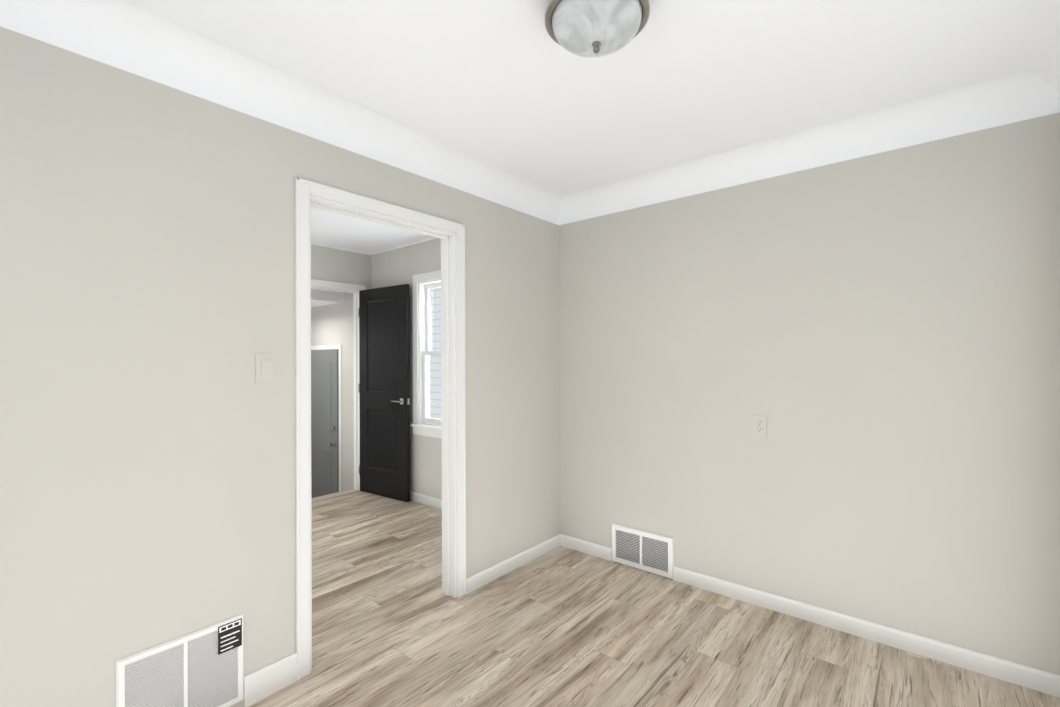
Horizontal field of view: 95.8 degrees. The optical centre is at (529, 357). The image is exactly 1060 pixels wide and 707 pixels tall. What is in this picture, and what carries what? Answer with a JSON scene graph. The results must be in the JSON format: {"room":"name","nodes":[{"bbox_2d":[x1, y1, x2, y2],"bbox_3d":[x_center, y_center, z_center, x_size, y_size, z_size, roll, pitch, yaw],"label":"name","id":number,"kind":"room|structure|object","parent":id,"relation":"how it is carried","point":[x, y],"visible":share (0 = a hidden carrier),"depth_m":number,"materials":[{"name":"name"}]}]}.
{"room":"empty room","nodes":[
{"label":"empty room","id":0,"kind":"room"},
{"bbox_2d":[0,26,559,706],"bbox_3d":[-0.823,0.125,2.302,0.115,2.450,3.100,0,0,40],"label":"wall","id":1,"kind":"structure","parent":0,"point":[146,316],"depth_m":1.68,"materials":[{"name":"beige paint"}]},
{"bbox_2d":[116,614,243,706],"bbox_3d":[-1.228,1.159,1.708,0.011,0.330,0.378,0,0,40],"label":"air vent","id":2,"kind":"object","parent":1,"relation":"in","point":[203,667],"visible":1,"depth_m":1.72,"materials":[{"name":"white metal"}]},
{"bbox_2d":[255,354,273,382],"bbox_3d":[-1.060,0.044,1.920,0.010,0.114,0.070,0,0,40],"label":"switch plate","id":3,"kind":"object","parent":1,"relation":"attached to","point":[264,368],"visible":1,"depth_m":1.92,"materials":[{"name":"grey plastic"}]},
{"bbox_2d":[0,0,567,224],"bbox_3d":[-0.727,-1.027,2.221,0.149,0.147,3.100,0,0,40],"label":"trim","id":4,"kind":"structure","parent":1,"relation":"attached to","point":[124,35],"depth_m":1.85,"materials":[{"name":"white paint"}]},
{"bbox_2d":[295,177,465,679],"bbox_3d":[-0.727,0.297,2.415,0.149,2.105,0.948,0,0,40],"label":"door frame","id":5,"kind":"structure","parent":1,"relation":"attached to","point":[310,194],"depth_m":2.42,"materials":[{"name":"white paint"}]},
{"bbox_2d":[466,533,562,593],"bbox_3d":[-0.073,1.309,3.090,0.014,0.082,0.928,0,0,40],"label":"baseboard","id":6,"kind":"structure","parent":1,"relation":"attached to","point":[481,578],"depth_m":3.03,"materials":[{"name":"white paint"}]},
{"bbox_2d":[311,289,343,307],"bbox_3d":[-2.829,-0.845,5.303,1.070,0.470,1.060,0,0,40],"label":"ceiling","id":7,"kind":"structure","parent":0,"point":[321,297],"depth_m":5.26,"materials":[{"name":"white paint"}]},
{"bbox_2d":[311,244,370,289],"bbox_3d":[-2.696,0.479,3.863,0.115,3.130,3.100,0,0,40],"label":"wall","id":8,"kind":"structure","parent":0,"point":[336,265],"depth_m":4.76,"materials":[{"name":"beige paint"}]},
{"bbox_2d":[311,279,365,489],"bbox_3d":[-2.008,0.311,4.689,0.149,2.105,0.812,0,0,40],"label":"door frame","id":9,"kind":"structure","parent":8,"relation":"attached to","point":[354,289],"depth_m":4.93,"materials":[{"name":"white paint"}]},
{"bbox_2d":[125,0,1035,252],"bbox_3d":[-1.395,-1.146,2.779,6.740,0.100,3.330,0,0,40],"label":"ceiling","id":10,"kind":"structure","parent":0,"point":[513,86],"depth_m":1.83,"materials":[{"name":"white paint"}]},
{"bbox_2d":[311,237,436,254],"bbox_3d":[-1.766,-1.085,3.088,2.325,0.014,3.100,0,0,40],"label":"cove","id":11,"kind":"object","parent":10,"relation":"attached to","point":[419,241],"visible":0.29,"depth_m":4.70,"materials":[{"name":"white paint"}]},
{"bbox_2d":[545,0,649,57],"bbox_3d":[0.204,-1.021,1.471,0.318,0.174,0.318,0,0,40],"label":"flush-mount ceiling light","id":12,"kind":"object","parent":10,"relation":"attached to","point":[591,28],"visible":1,"depth_m":1.42,"materials":[{"name":"white glass"}]},
{"bbox_2d":[242,489,1059,706],"bbox_3d":[-0.766,1.399,2.254,5.130,0.100,3.330,0,0,40],"label":"floor","id":13,"kind":"structure","parent":0,"point":[393,625],"depth_m":2.25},
{"bbox_2d":[311,112,1059,674],"bbox_3d":[-0.359,0.469,4.007,6.740,3.130,0.115,0,0,40],"label":"wall","id":14,"kind":"structure","parent":0,"point":[875,338],"depth_m":2.36,"materials":[{"name":"beige paint"}]},
{"bbox_2d":[311,349,338,497],"bbox_3d":[-2.498,0.925,5.653,0.810,2.030,0.092,0,0,40],"label":"entry door","id":15,"kind":"structure","parent":14,"relation":"in","point":[324,424],"depth_m":5.59,"materials":[{"name":"grey paint"}]},
{"bbox_2d":[311,345,341,491],"bbox_3d":[-2.471,0.905,5.685,0.910,2.090,0.014,0,0,40],"label":"door frame","id":16,"kind":"structure","parent":14,"relation":"attached to","point":[325,347],"depth_m":5.40,"materials":[{"name":"white paint"}]},
{"bbox_2d":[358,284,409,501],"bbox_3d":[-1.436,0.335,4.696,0.721,2.037,0.132,0,0,34],"label":"door","id":17,"kind":"structure","parent":14,"relation":"in","point":[384,359],"depth_m":4.67,"materials":[{"name":"paint"}]},
{"bbox_2d":[410,270,441,438],"bbox_3d":[-0.758,-0.028,4.311,0.880,1.505,0.160,0,0,40],"label":"double-hung window","id":18,"kind":"structure","parent":14,"relation":"in","point":[424,423],"depth_m":4.50,"materials":[{"name":"white paint"}]},
{"bbox_2d":[410,491,441,509],"bbox_3d":[-0.767,1.316,4.264,2.325,0.082,0.014,0,0,40],"label":"baseboard","id":19,"kind":"structure","parent":14,"relation":"attached to","point":[426,500],"depth_m":4.39,"materials":[{"name":"white paint"}]},
{"bbox_2d":[563,534,611,560],"bbox_3d":[0.389,1.307,3.299,0.397,0.082,0.014,0,0,40],"label":"baseboard","id":20,"kind":"structure","parent":14,"relation":"attached to","point":[580,545],"depth_m":3.29,"materials":[{"name":"white paint"}]},
{"bbox_2d":[612,523,673,578],"bbox_3d":[0.704,1.220,3.037,0.425,0.245,0.013,0,0,40],"label":"air vent","id":21,"kind":"object","parent":14,"relation":"in","point":[644,550],"visible":1,"depth_m":3.02,"materials":[{"name":"white metal"}]},
{"bbox_2d":[752,415,766,436],"bbox_3d":[1.241,0.372,2.593,0.070,0.114,0.007,0,0,40],"label":"electrical outlet plate","id":22,"kind":"object","parent":14,"relation":"attached to","point":[759,425],"visible":1,"depth_m":2.59,"materials":[{"name":"grey plastic"}]},
{"bbox_2d":[564,73,1007,222],"bbox_3d":[1.105,-1.033,2.614,2.160,0.147,0.149,0,0,40],"label":"trim","id":23,"kind":"structure","parent":14,"relation":"attached to","point":[980,105],"depth_m":2.39,"materials":[{"name":"white paint"}]},
{"bbox_2d":[673,566,1058,696],"bbox_3d":[1.474,1.299,2.395,1.580,0.082,0.014,0,0,40],"label":"baseboard","id":24,"kind":"structure","parent":14,"relation":"attached to","point":[1039,680],"depth_m":2.23,"materials":[{"name":"white paint"}]},
{"bbox_2d":[1004,0,1059,124],"bbox_3d":[1.047,-1.040,0.742,0.149,0.147,3.100,0,0,40],"label":"trim","id":25,"kind":"structure","parent":14,"relation":"attached to","point":[1034,85],"depth_m":1.83,"materials":[{"name":"white paint"}]},
{"label":"outside","id":26,"kind":"structure","parent":0,"visible":0},
{"bbox_2d":[430,288,440,418],"bbox_3d":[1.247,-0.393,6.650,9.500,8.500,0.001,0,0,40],"label":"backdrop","id":27,"kind":"structure","parent":26,"point":[437,359],"depth_m":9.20,"materials":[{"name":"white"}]}
]}

